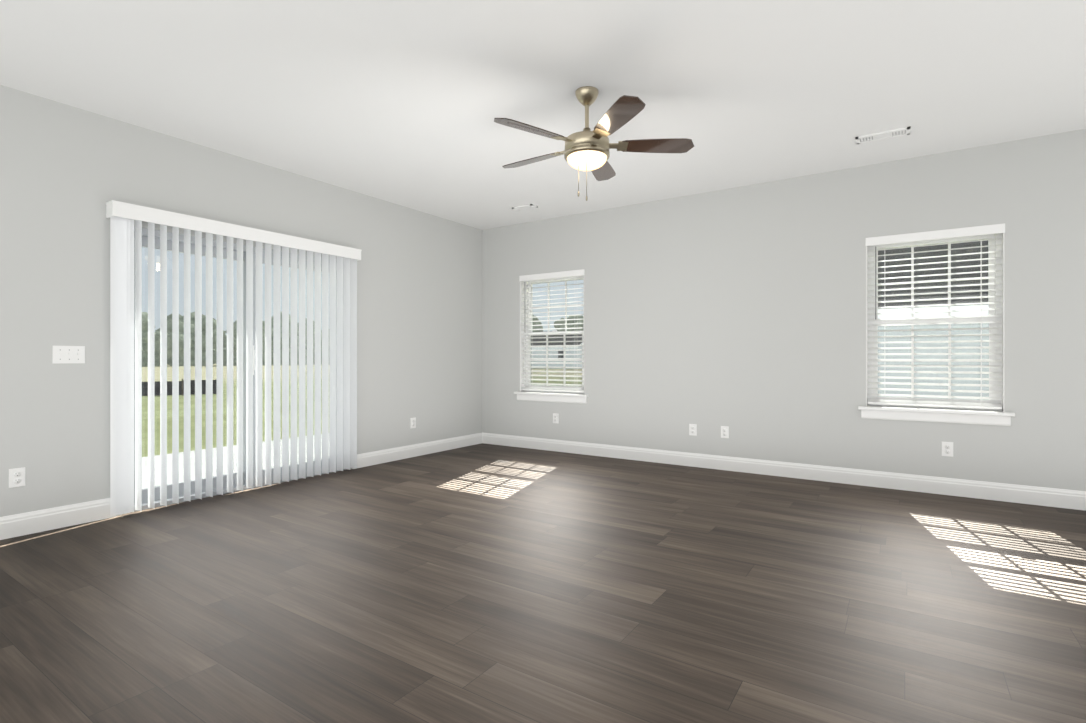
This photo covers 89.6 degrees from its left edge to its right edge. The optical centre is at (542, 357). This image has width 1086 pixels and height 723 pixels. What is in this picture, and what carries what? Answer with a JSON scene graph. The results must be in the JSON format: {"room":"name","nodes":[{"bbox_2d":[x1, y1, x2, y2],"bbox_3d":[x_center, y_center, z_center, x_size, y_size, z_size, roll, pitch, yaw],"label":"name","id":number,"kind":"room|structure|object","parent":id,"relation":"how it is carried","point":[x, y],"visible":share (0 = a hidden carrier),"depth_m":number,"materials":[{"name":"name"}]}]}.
{"room":"empty living room","nodes":[
{"label":"empty living room","id":0,"kind":"room"},
{"bbox_2d":[0,85,481,516],"bbox_3d":[-2.850,0.223,4.090,0.180,3.740,7.200,0,0,34],"label":"wall","id":1,"kind":"structure","parent":0,"point":[419,274],"depth_m":3.80,"materials":[{"name":"grey paint"}]},
{"bbox_2d":[9,467,24,487],"bbox_3d":[-3.225,0.733,3.355,0.009,0.115,0.075,0,0,34],"label":"outlet","id":2,"kind":"object","parent":1,"relation":"attached to","point":[16,475],"visible":1,"depth_m":3.35,"materials":[{"name":"white plastic"}]},
{"bbox_2d":[53,346,84,363],"bbox_3d":[-3.083,-0.022,3.561,0.016,0.115,0.165,0,0,34],"label":"switch plate","id":3,"kind":"object","parent":1,"relation":"attached to","point":[61,354],"visible":1,"depth_m":3.56,"materials":[{"name":"white plastic"}]},
{"bbox_2d":[134,226,345,511],"bbox_3d":[-2.484,0.078,4.628,0.135,2.030,1.860,0,0,34],"label":"sliding glass door","id":4,"kind":"structure","parent":1,"relation":"in","point":[144,230],"depth_m":4.53,"materials":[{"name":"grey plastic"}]},
{"bbox_2d":[106,200,361,515],"bbox_3d":[-2.377,0.007,4.538,0.112,2.132,2.016,0,0,34],"label":"vertical blinds","id":5,"kind":"object","parent":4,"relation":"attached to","point":[339,272],"visible":1,"depth_m":4.37,"materials":[{"name":"white plastic"}]},
{"bbox_2d":[0,433,481,539],"bbox_3d":[-2.768,1.026,4.036,0.016,0.135,7.200,0,0,34],"label":"baseboard","id":6,"kind":"structure","parent":1,"relation":"attached to","point":[21,524],"depth_m":3.65,"materials":[{"name":"white wood"}]},
{"bbox_2d":[410,417,415,427],"bbox_3d":[-1.434,0.718,6.050,0.009,0.115,0.075,0,0,34],"label":"outlet","id":7,"kind":"object","parent":1,"relation":"attached to","point":[412,420],"visible":1,"depth_m":6.04,"materials":[{"name":"white plastic"}]},
{"bbox_2d":[0,443,1085,722],"bbox_3d":[-0.026,1.153,2.214,6.960,0.120,7.560,0,0,34],"label":"floor","id":8,"kind":"structure","parent":0,"point":[478,583],"depth_m":2.42,"materials":[{"name":"brown wood"}]},
{"bbox_2d":[0,0,1085,229],"bbox_3d":[-0.026,-1.707,2.214,6.960,0.120,7.560,0,0,34],"label":"ceiling","id":9,"kind":"structure","parent":0,"point":[398,102],"depth_m":3.21,"materials":[{"name":"white paint"}]},
{"bbox_2d":[512,204,537,210],"bbox_3d":[-0.198,-1.641,5.967,0.260,0.012,0.120,0,0,34],"label":"ceiling vent","id":10,"kind":"object","parent":9,"relation":"in","point":[529,206],"visible":1,"depth_m":5.95,"materials":[{"name":"white metal"}]},
{"bbox_2d":[494,86,693,200],"bbox_3d":[0.233,-1.297,3.421,1.225,0.700,1.264,0,0,34],"label":"ceiling fan","id":11,"kind":"object","parent":9,"relation":"hanging from","point":[586,150],"depth_m":3.31,"materials":[{"name":"brown wood"}]},
{"bbox_2d":[855,127,909,143],"bbox_3d":[2.506,-1.641,4.038,0.340,0.012,0.130,0,0,34],"label":"ceiling vent","id":12,"kind":"object","parent":9,"relation":"in","point":[901,131],"visible":1,"depth_m":4.02,"materials":[{"name":"white metal"}]},
{"bbox_2d":[482,129,1085,490],"bbox_3d":[2.016,-0.277,5.288,6.960,2.740,0.180,0,0,34],"label":"wall","id":13,"kind":"structure","parent":0,"point":[742,309],"depth_m":4.99,"materials":[{"name":"grey paint"}]},
{"bbox_2d":[514,281,587,403],"bbox_3d":[0.101,-0.245,6.472,1.010,1.523,0.137,0,0,34],"label":"window frame","id":14,"kind":"structure","parent":13,"relation":"in","point":[522,395],"depth_m":6.58,"materials":[{"name":"white wood"}]},
{"bbox_2d":[519,269,583,392],"bbox_3d":[0.110,-0.306,6.485,0.908,1.402,0.078,0,0,34],"label":"blinds","id":15,"kind":"object","parent":14,"relation":"attached to","point":[572,273],"depth_m":6.47,"materials":[{"name":"white plastic"}]},
{"bbox_2d":[524,276,583,393],"bbox_3d":[0.160,-0.297,6.560,0.900,1.420,0.085,0,0,34],"label":"window","id":16,"kind":"structure","parent":13,"relation":"in","point":[576,277],"depth_m":6.64,"materials":[{"name":"white plastic"}]},
{"bbox_2d":[553,413,558,422],"bbox_3d":[0.148,0.708,6.415,0.075,0.115,0.009,0,0,34],"label":"outlet","id":17,"kind":"object","parent":13,"relation":"attached to","point":[555,415],"visible":1,"depth_m":6.41,"materials":[{"name":"white plastic"}]},
{"bbox_2d":[689,424,696,435],"bbox_3d":[1.510,0.723,5.511,0.075,0.115,0.009,0,0,34],"label":"outlet","id":18,"kind":"object","parent":13,"relation":"attached to","point":[692,427],"visible":1,"depth_m":5.51,"materials":[{"name":"white plastic"}]},
{"bbox_2d":[721,426,728,437],"bbox_3d":[1.772,0.723,5.336,0.075,0.115,0.009,0,0,34],"label":"outlet","id":19,"kind":"object","parent":13,"relation":"attached to","point":[724,429],"visible":1,"depth_m":5.33,"materials":[{"name":"white plastic"}]},
{"bbox_2d":[482,432,1085,510],"bbox_3d":[1.962,1.026,5.206,6.600,0.135,0.016,0,0,34],"label":"baseboard","id":20,"kind":"structure","parent":13,"relation":"attached to","point":[1033,495],"depth_m":4.84,"materials":[{"name":"white wood"}]},
{"bbox_2d":[867,233,1001,410],"bbox_3d":[3.213,-0.307,4.532,0.910,1.440,0.085,0,0,34],"label":"window","id":21,"kind":"structure","parent":13,"relation":"in","point":[991,236],"depth_m":4.47,"materials":[{"name":"white plastic"}]},
{"bbox_2d":[858,233,1014,425],"bbox_3d":[3.154,-0.256,4.444,1.020,1.543,0.137,0,0,34],"label":"window frame","id":22,"kind":"structure","parent":13,"relation":"in","point":[983,417],"depth_m":4.36,"materials":[{"name":"white wood"}]},
{"bbox_2d":[866,223,1004,408],"bbox_3d":[3.163,-0.316,4.457,0.918,1.422,0.078,0,0,34],"label":"blinds","id":23,"kind":"object","parent":22,"relation":"attached to","point":[996,228],"depth_m":4.43,"materials":[{"name":"white plastic"}]},
{"bbox_2d":[942,442,952,456],"bbox_3d":[3.230,0.728,4.368,0.075,0.115,0.009,0,0,34],"label":"outlet","id":24,"kind":"object","parent":13,"relation":"attached to","point":[947,447],"visible":1,"depth_m":4.37,"materials":[{"name":"white plastic"}]},
{"label":"outside","id":25,"kind":"structure","parent":0,"visible":0},
{"bbox_2d":[142,364,581,456],"bbox_3d":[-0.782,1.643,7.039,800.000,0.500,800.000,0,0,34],"label":"ground","id":26,"kind":"structure","parent":25,"point":[144,368],"depth_m":15.71,"materials":[{"name":"green plant"}]},
{"bbox_2d":[142,379,215,395],"bbox_3d":[-14.896,1.083,19.428,5.956,0.620,0.074,0,0,-32],"label":"fence","id":27,"kind":"object","parent":26,"relation":"on","point":[169,383],"visible":0.22,"depth_m":20.31,"materials":[{"name":"black metal"}]},
{"bbox_2d":[142,434,321,488],"bbox_3d":[-3.428,1.273,5.795,2.670,0.240,6.200,0,0,34],"label":"patio slab","id":28,"kind":"object","parent":26,"relation":"on","point":[181,454],"depth_m":6.04,"materials":[{"name":"white concrete"}]},
{"bbox_2d":[142,312,582,366],"bbox_3d":[-32.870,-3.445,86.775,82.738,12.895,94.642,0,0,34],"label":"trees","id":29,"kind":"object","parent":26,"relation":"on","point":[144,314],"visible":0.13,"depth_m":95.26,"materials":[{"name":"green plant"}]},
{"bbox_2d":[531,330,582,368],"bbox_3d":[2.285,-1.207,77.613,11.700,5.200,9.740,0,0,34],"label":"house","id":30,"kind":"structure","parent":26,"relation":"on","point":[578,338],"depth_m":73.00,"materials":[{"name":"white"}]},
{"bbox_2d":[878,239,988,399],"bbox_3d":[16.215,-2.307,19.974,20.700,7.400,11.740,0,0,34],"label":"house","id":31,"kind":"structure","parent":26,"relation":"on","point":[977,243],"depth_m":16.71,"materials":[{"name":"white"}]}
]}

